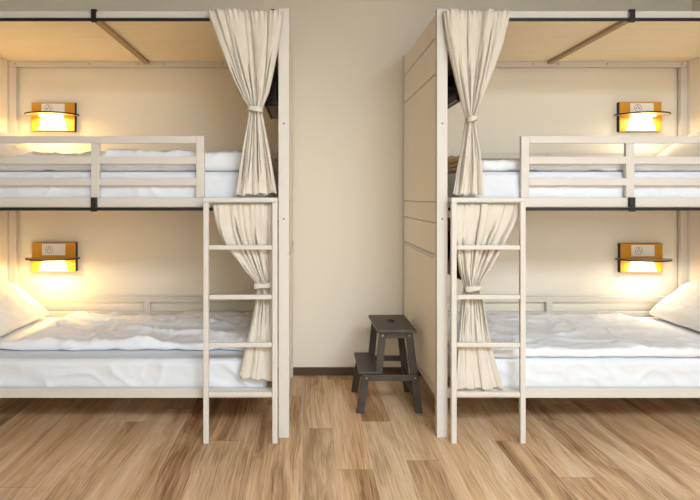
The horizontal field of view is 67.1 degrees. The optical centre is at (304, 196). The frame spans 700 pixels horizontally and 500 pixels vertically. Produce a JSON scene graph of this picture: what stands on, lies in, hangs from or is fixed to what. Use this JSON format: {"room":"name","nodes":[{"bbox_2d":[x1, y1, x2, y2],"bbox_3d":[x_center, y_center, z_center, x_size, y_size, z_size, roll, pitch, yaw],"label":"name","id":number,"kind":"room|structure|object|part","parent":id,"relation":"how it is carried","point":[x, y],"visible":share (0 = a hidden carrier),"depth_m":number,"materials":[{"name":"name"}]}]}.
{"room":"dormitory","nodes":[
{"label":"dormitory","id":0,"kind":"room"},
{"bbox_2d":[0,0,691,366],"bbox_3d":[-0.804,-0.188,3.844,7.432,2.950,0.122,0,0,0],"label":"wall","id":1,"kind":"structure","parent":0,"point":[348,55],"depth_m":3.79,"materials":[{"name":"beige paint"}]},
{"bbox_2d":[24,102,78,131],"bbox_3d":[-1.796,-0.570,3.688,0.378,0.207,0.193,0,0,0],"label":"wall lamp","id":2,"kind":"object","parent":1,"relation":"attached to","point":[46,116],"visible":1,"depth_m":3.74,"materials":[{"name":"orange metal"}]},
{"bbox_2d":[25,112,77,115],"bbox_3d":[-1.796,-0.581,3.672,0.368,0.008,0.150,0,0,0],"label":"shelf","id":3,"kind":"object","parent":2,"relation":"attached to","point":[26,113],"depth_m":3.69,"materials":[{"name":"beige"}]},
{"bbox_3d":[-1.794,-0.631,3.745,0.166,0.064,0.004,0,0,0],"label":"socket plate","id":4,"kind":"part","parent":2,"relation":"part of","materials":[{"name":"white plastic"}]},
{"bbox_2d":[38,117,67,129],"bbox_3d":[-1.796,-0.520,3.745,0.215,0.095,0.005,0,0,0],"label":"diffuser","id":5,"kind":"object","parent":2,"relation":"attached to","point":[44,123],"depth_m":3.74,"materials":[{"name":"beige plastic"}]},
{"bbox_2d":[25,242,79,271],"bbox_3d":[-1.791,0.432,3.688,0.378,0.210,0.193,0,0,0],"label":"wall lamp","id":6,"kind":"object","parent":1,"relation":"attached to","point":[46,256],"visible":1,"depth_m":3.74,"materials":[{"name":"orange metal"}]},
{"bbox_2d":[26,257,77,259],"bbox_3d":[-1.791,0.437,3.672,0.368,0.008,0.150,0,0,0],"label":"shelf","id":7,"kind":"object","parent":6,"relation":"attached to","point":[27,258],"depth_m":3.67,"materials":[{"name":"beige"}]},
{"bbox_3d":[-1.790,0.378,3.745,0.166,0.082,0.004,0,0,0],"label":"socket plate","id":8,"kind":"part","parent":6,"relation":"part of","materials":[{"name":"white plastic"}]},
{"bbox_2d":[39,260,68,270],"bbox_3d":[-1.791,0.490,3.745,0.215,0.080,0.005,0,0,0],"label":"diffuser","id":9,"kind":"object","parent":6,"relation":"attached to","point":[63,265],"depth_m":3.74,"materials":[{"name":"beige plastic"}]},
{"bbox_2d":[293,367,421,375],"bbox_3d":[-0.804,1.258,3.779,7.192,0.058,0.012,0,0,0],"label":"baseboard","id":10,"kind":"structure","parent":1,"relation":"attached to","point":[297,371],"depth_m":3.77,"materials":[{"name":"brown wood"}]},
{"bbox_2d":[614,102,670,131],"bbox_3d":[2.399,-0.570,3.688,0.378,0.213,0.193,0,0,0],"label":"wall lamp","id":11,"kind":"object","parent":1,"relation":"attached to","point":[631,116],"visible":1,"depth_m":3.74,"materials":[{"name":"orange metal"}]},
{"bbox_2d":[626,117,655,130],"bbox_3d":[2.399,-0.518,3.745,0.215,0.098,0.005,0,0,0],"label":"diffuser","id":12,"kind":"object","parent":11,"relation":"attached to","point":[632,123],"depth_m":3.74,"materials":[{"name":"beige plastic"}]},
{"bbox_3d":[2.407,-0.633,3.745,0.166,0.068,0.004,0,0,0],"label":"socket plate","id":13,"kind":"part","parent":11,"relation":"part of","materials":[{"name":"white plastic"}]},
{"bbox_2d":[616,112,669,115],"bbox_3d":[2.399,-0.581,3.672,0.368,0.008,0.150,0,0,0],"label":"shelf","id":14,"kind":"object","parent":11,"relation":"attached to","point":[619,113],"depth_m":3.69,"materials":[{"name":"beige"}]},
{"bbox_2d":[615,243,671,271],"bbox_3d":[2.406,0.439,3.688,0.378,0.207,0.193,0,0,0],"label":"wall lamp","id":15,"kind":"object","parent":1,"relation":"attached to","point":[632,257],"visible":1,"depth_m":3.74,"materials":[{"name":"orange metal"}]},
{"bbox_2d":[627,261,656,271],"bbox_3d":[2.406,0.497,3.745,0.215,0.078,0.005,0,0,0],"label":"diffuser","id":16,"kind":"object","parent":15,"relation":"attached to","point":[632,266],"depth_m":3.74,"materials":[{"name":"beige plastic"}]},
{"bbox_3d":[2.414,0.386,3.745,0.166,0.081,0.004,0,0,0],"label":"socket plate","id":17,"kind":"part","parent":15,"relation":"part of","materials":[{"name":"white plastic"}]},
{"bbox_2d":[618,258,670,260],"bbox_3d":[2.406,0.444,3.672,0.368,0.008,0.150,0,0,0],"label":"shelf","id":18,"kind":"object","parent":15,"relation":"attached to","point":[620,259],"depth_m":3.67,"materials":[{"name":"beige"}]},
{"bbox_2d":[0,376,699,499],"bbox_3d":[-0.804,1.337,0.593,7.432,0.100,6.625,0,0,0],"label":"floor","id":19,"kind":"structure","parent":0,"point":[51,448],"depth_m":2.70,"materials":[{"name":"brown wood"}]},
{"bbox_2d":[0,8,293,443],"bbox_3d":[-1.121,0.141,3.251,2.088,2.293,1.042,0,0,0],"label":"bunk bed","id":20,"kind":"object","parent":19,"relation":"on","point":[94,38],"visible":0.82,"depth_m":2.82,"materials":[{"name":"beige paint"}]},
{"bbox_3d":[-2.138,0.022,3.286,0.047,2.020,0.890,0,0,0],"label":"panel","id":21,"kind":"part","parent":20,"relation":"part of","materials":[{"name":"beige wood"}]},
{"bbox_3d":[-2.135,0.141,3.752,0.057,2.293,0.040,0,0,0],"label":"post","id":22,"kind":"part","parent":20,"relation":"part of","materials":[{"name":"beige paint"}]},
{"bbox_3d":[-1.322,-0.160,2.828,1.566,0.330,0.025,0,0,0],"label":"guard rail","id":23,"kind":"part","parent":20,"relation":"part of","materials":[{"name":"beige paint"}]},
{"bbox_3d":[-1.124,-0.945,2.801,1.962,0.017,0.011,0,0,0],"label":"curtain rail","id":24,"kind":"part","parent":20,"relation":"part of","materials":[{"name":"black metal"}]},
{"bbox_3d":[-1.124,0.067,2.801,1.962,0.017,0.011,0,0,0],"label":"curtain rail","id":25,"kind":"part","parent":20,"relation":"part of","materials":[{"name":"black metal"}]},
{"bbox_3d":[-1.123,-0.944,3.755,1.964,0.040,0.030,0,0,0],"label":"canopy rail","id":26,"kind":"part","parent":20,"relation":"part of","materials":[{"name":"beige paint"}]},
{"bbox_3d":[-1.123,-0.977,2.830,1.964,0.037,0.030,0,0,0],"label":"canopy rail","id":27,"kind":"part","parent":20,"relation":"part of","materials":[{"name":"beige paint"}]},
{"bbox_2d":[0,349,266,386],"bbox_3d":[-1.123,0.972,3.282,1.831,0.169,0.886,0,0,0],"label":"mattress","id":28,"kind":"object","parent":20,"relation":"on","point":[112,367],"visible":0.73,"depth_m":2.85,"materials":[{"name":"white fabric"}]},
{"bbox_2d":[0,310,252,350],"bbox_3d":[-1.115,0.829,3.346,1.794,0.108,0.738,0,0,0],"label":"duvet","id":29,"kind":"object","parent":28,"relation":"on","point":[78,330],"visible":0.84,"depth_m":3.16,"materials":[{"name":"white fabric"}]},
{"bbox_2d":[0,280,48,336],"bbox_3d":[-1.942,0.703,3.340,0.335,0.287,0.660,0,0,0],"label":"pillow","id":30,"kind":"object","parent":29,"relation":"on","point":[18,309],"visible":1,"depth_m":3.35,"materials":[{"name":"white fabric"}]},
{"bbox_3d":[-1.123,1.055,2.828,1.964,0.050,0.025,0,0,0],"label":"bed rail","id":31,"kind":"part","parent":20,"relation":"part of","materials":[{"name":"beige paint"}]},
{"bbox_2d":[0,172,274,197],"bbox_3d":[-1.123,-0.052,3.284,1.831,0.169,0.882,0,0,0],"label":"mattress","id":32,"kind":"object","parent":20,"relation":"on","point":[217,184],"visible":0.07,"depth_m":2.85,"materials":[{"name":"white fabric"}]},
{"bbox_2d":[0,148,241,171],"bbox_3d":[-1.143,-0.205,3.113,1.740,0.128,0.474,0,0,0],"label":"duvet","id":33,"kind":"object","parent":32,"relation":"on","point":[222,161],"visible":0.46,"depth_m":2.90,"materials":[{"name":"white fabric"}]},
{"bbox_2d":[0,130,35,156],"bbox_3d":[-1.934,-0.313,3.320,0.351,0.269,0.660,0,0,0],"label":"pillow","id":34,"kind":"object","parent":33,"relation":"on","point":[6,149],"visible":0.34,"depth_m":3.23,"materials":[{"name":"white fabric"}]},
{"bbox_3d":[-1.123,0.031,2.828,1.964,0.050,0.025,0,0,0],"label":"bed rail","id":35,"kind":"part","parent":20,"relation":"part of","materials":[{"name":"beige paint"}]},
{"bbox_2d":[213,203,271,381],"bbox_3d":[-0.315,0.508,2.808,0.346,0.945,0.086,0,0,0],"label":"curtain","id":36,"kind":"object","parent":20,"relation":"hanging from","point":[237,224],"visible":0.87,"depth_m":2.79,"materials":[{"name":"fabric"}]},
{"bbox_2d":[207,8,283,195],"bbox_3d":[-0.313,-0.493,2.761,0.406,0.982,0.086,0,0,-2],"label":"curtain","id":37,"kind":"object","parent":20,"relation":"hanging from","point":[248,42],"visible":1,"depth_m":2.75,"materials":[{"name":"fabric"}]},
{"bbox_2d":[264,54,277,119],"bbox_3d":[-0.188,-0.704,3.405,0.107,0.330,0.550,0,0,0],"label":"television","id":38,"kind":"object","parent":20,"relation":"attached to","point":[271,104],"visible":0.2,"depth_m":3.13,"materials":[{"name":"black plastic"}]},
{"bbox_3d":[-0.112,0.141,2.820,0.057,2.293,0.040,0,0,0],"label":"post","id":39,"kind":"part","parent":20,"relation":"part of","materials":[{"name":"beige paint"}]},
{"bbox_3d":[-0.110,0.022,3.286,0.047,2.020,0.890,0,0,0],"label":"panel","id":40,"kind":"part","parent":20,"relation":"part of","materials":[{"name":"beige wood"}]},
{"bbox_3d":[-0.108,1.056,3.286,0.050,0.051,0.890,0,0,0],"label":"rail","id":41,"kind":"part","parent":20,"relation":"part of","materials":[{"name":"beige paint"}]},
{"bbox_3d":[-0.112,0.141,3.752,0.057,2.293,0.040,0,0,0],"label":"post","id":42,"kind":"part","parent":20,"relation":"part of","materials":[{"name":"beige paint"}]},
{"bbox_2d":[351,315,422,412],"bbox_3d":[0.505,1.037,3.297,0.393,0.500,0.405,0,0,0],"label":"step stool","id":43,"kind":"object","parent":19,"relation":"on","point":[387,326],"visible":1,"depth_m":3.12,"materials":[{"name":"black wood"}]},
{"bbox_3d":[0.347,1.171,3.467,0.077,0.232,0.024,0,0,0],"label":"leg","id":44,"kind":"part","parent":43,"relation":"part of","materials":[{"name":"black wood"}]},
{"bbox_3d":[0.347,1.171,3.127,0.077,0.232,0.024,0,0,0],"label":"leg","id":45,"kind":"part","parent":43,"relation":"part of","materials":[{"name":"black wood"}]},
{"bbox_3d":[0.452,0.932,3.466,0.064,0.254,0.024,0,0,0],"label":"leg","id":46,"kind":"part","parent":43,"relation":"part of","materials":[{"name":"black wood"}]},
{"bbox_3d":[0.452,0.932,3.127,0.064,0.254,0.024,0,0,0],"label":"leg","id":47,"kind":"part","parent":43,"relation":"part of","materials":[{"name":"black wood"}]},
{"bbox_3d":[0.510,1.073,3.486,0.324,0.036,0.012,0,0,0],"label":"rail","id":48,"kind":"part","parent":43,"relation":"part of","materials":[{"name":"black wood"}]},
{"bbox_3d":[0.510,1.073,3.108,0.324,0.036,0.012,0,0,0],"label":"rail","id":49,"kind":"part","parent":43,"relation":"part of","materials":[{"name":"black wood"}]},
{"bbox_3d":[0.651,1.046,3.467,0.102,0.482,0.024,0,0,0],"label":"leg","id":50,"kind":"part","parent":43,"relation":"part of","materials":[{"name":"black wood"}]},
{"bbox_3d":[0.649,1.162,3.297,0.018,0.050,0.314,0,0,0],"label":"cross rail","id":51,"kind":"part","parent":43,"relation":"part of","materials":[{"name":"black wood"}]},
{"bbox_3d":[0.651,1.046,3.127,0.102,0.482,0.024,0,0,0],"label":"leg","id":52,"kind":"part","parent":43,"relation":"part of","materials":[{"name":"black wood"}]},
{"bbox_2d":[403,8,699,443],"bbox_3d":[1.744,0.141,3.251,2.088,2.293,1.042,0,0,0],"label":"bunk bed","id":53,"kind":"object","parent":19,"relation":"on","point":[631,38],"visible":0.86,"depth_m":2.93,"materials":[{"name":"beige paint"}]},
{"bbox_3d":[0.735,0.141,3.752,0.057,2.293,0.040,0,0,0],"label":"post","id":54,"kind":"part","parent":53,"relation":"part of","materials":[{"name":"beige paint"}]},
{"bbox_3d":[0.733,0.022,3.286,0.047,2.020,0.890,0,0,0],"label":"panel","id":55,"kind":"part","parent":53,"relation":"part of","materials":[{"name":"beige wood"}]},
{"bbox_3d":[0.731,1.056,3.286,0.050,0.051,0.890,0,0,0],"label":"rail","id":56,"kind":"part","parent":53,"relation":"part of","materials":[{"name":"beige paint"}]},
{"bbox_3d":[0.735,0.141,2.820,0.057,2.293,0.040,0,0,0],"label":"post","id":57,"kind":"part","parent":53,"relation":"part of","materials":[{"name":"beige paint"}]},
{"bbox_2d":[448,52,459,108],"bbox_3d":[0.810,-0.689,3.146,0.107,0.330,0.548,0,0,0],"label":"television","id":58,"kind":"object","parent":53,"relation":"attached to","point":[453,96],"visible":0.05,"depth_m":2.96,"materials":[{"name":"black plastic"}]},
{"bbox_2d":[448,218,460,279],"bbox_3d":[0.810,0.290,3.146,0.107,0.330,0.548,0,0,0],"label":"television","id":59,"kind":"object","parent":53,"relation":"attached to","point":[458,274],"visible":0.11,"depth_m":3.00,"materials":[{"name":"black plastic"}]},
{"bbox_2d":[442,8,510,195],"bbox_3d":[0.909,-0.492,2.763,0.357,0.978,0.085,0,0,0],"label":"curtain","id":60,"kind":"object","parent":53,"relation":"hanging from","point":[474,39],"visible":1,"depth_m":2.75,"materials":[{"name":"fabric"}]},
{"bbox_2d":[457,203,518,390],"bbox_3d":[0.962,0.531,2.803,0.371,0.992,0.083,0,0,0],"label":"curtain","id":61,"kind":"object","parent":53,"relation":"hanging from","point":[484,223],"visible":0.93,"depth_m":2.79,"materials":[{"name":"fabric"}]},
{"bbox_2d":[448,345,699,386],"bbox_3d":[1.746,0.972,3.283,1.831,0.169,0.883,0,0,0],"label":"mattress","id":62,"kind":"object","parent":53,"relation":"on","point":[601,371],"visible":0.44,"depth_m":2.85,"materials":[{"name":"white fabric"}]},
{"bbox_2d":[448,313,699,357],"bbox_3d":[1.738,0.840,3.282,1.795,0.086,0.867,0,0,0],"label":"duvet","id":63,"kind":"object","parent":62,"relation":"on","point":[547,335],"visible":0.75,"depth_m":3.14,"materials":[{"name":"white fabric"}]},
{"bbox_2d":[648,280,699,331],"bbox_3d":[2.565,0.706,3.350,0.334,0.280,0.660,0,0,0],"label":"pillow","id":64,"kind":"object","parent":63,"relation":"on","point":[681,307],"visible":1,"depth_m":3.42,"materials":[{"name":"white fabric"}]},
{"bbox_2d":[448,172,699,197],"bbox_3d":[1.746,-0.052,3.281,1.831,0.169,0.887,0,0,0],"label":"mattress","id":65,"kind":"object","parent":53,"relation":"on","point":[496,184],"visible":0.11,"depth_m":2.85,"materials":[{"name":"white fabric"}]},
{"bbox_2d":[448,155,458,172],"bbox_3d":[0.884,-0.194,3.013,0.099,0.105,0.267,0,0,0],"label":"folded blanket","id":66,"kind":"object","parent":65,"relation":"on","point":[452,160],"visible":0.38,"depth_m":3.01,"materials":[{"name":"beige fabric"}]},
{"bbox_2d":[448,159,699,173],"bbox_3d":[1.801,-0.187,3.235,1.670,0.092,0.730,0,0,0],"label":"duvet","id":67,"kind":"object","parent":65,"relation":"on","point":[503,165],"visible":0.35,"depth_m":2.89,"materials":[{"name":"white fabric"}]},
{"bbox_2d":[656,131,699,156],"bbox_3d":[2.557,-0.312,3.320,0.351,0.268,0.660,0,0,0],"label":"pillow","id":68,"kind":"object","parent":67,"relation":"on","point":[676,149],"visible":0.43,"depth_m":3.35,"materials":[{"name":"white fabric"}]},
{"bbox_3d":[1.747,0.067,2.801,1.962,0.017,0.011,0,0,0],"label":"curtain rail","id":69,"kind":"part","parent":53,"relation":"part of","materials":[{"name":"black metal"}]},
{"bbox_3d":[1.746,0.031,2.828,1.964,0.050,0.025,0,0,0],"label":"bed rail","id":70,"kind":"part","parent":53,"relation":"part of","materials":[{"name":"beige paint"}]},
{"bbox_3d":[1.746,1.055,2.828,1.964,0.050,0.025,0,0,0],"label":"bed rail","id":71,"kind":"part","parent":53,"relation":"part of","materials":[{"name":"beige paint"}]},
{"bbox_3d":[1.746,-0.944,3.755,1.964,0.040,0.030,0,0,0],"label":"canopy rail","id":72,"kind":"part","parent":53,"relation":"part of","materials":[{"name":"beige paint"}]},
{"bbox_3d":[1.747,-0.945,2.801,1.962,0.017,0.011,0,0,0],"label":"curtain rail","id":73,"kind":"part","parent":53,"relation":"part of","materials":[{"name":"black metal"}]},
{"bbox_3d":[1.746,-0.977,2.830,1.964,0.037,0.030,0,0,0],"label":"canopy rail","id":74,"kind":"part","parent":53,"relation":"part of","materials":[{"name":"beige paint"}]},
{"bbox_3d":[1.945,-0.160,2.828,1.566,0.330,0.025,0,0,0],"label":"guard rail","id":75,"kind":"part","parent":53,"relation":"part of","materials":[{"name":"beige paint"}]},
{"bbox_3d":[2.759,0.141,3.752,0.057,2.293,0.040,0,0,0],"label":"post","id":76,"kind":"part","parent":53,"relation":"part of","materials":[{"name":"beige paint"}]},
{"bbox_3d":[2.760,0.022,3.286,0.047,2.020,0.890,0,0,0],"label":"panel","id":77,"kind":"part","parent":53,"relation":"part of","materials":[{"name":"beige wood"}]},
{"bbox_2d":[692,0,699,10],"bbox_3d":[2.852,-0.188,0.532,0.120,2.950,6.505,0,0,0],"label":"wall","id":78,"kind":"structure","parent":0,"point":[695,3],"depth_m":3.75,"materials":[{"name":"beige paint"}]}
]}

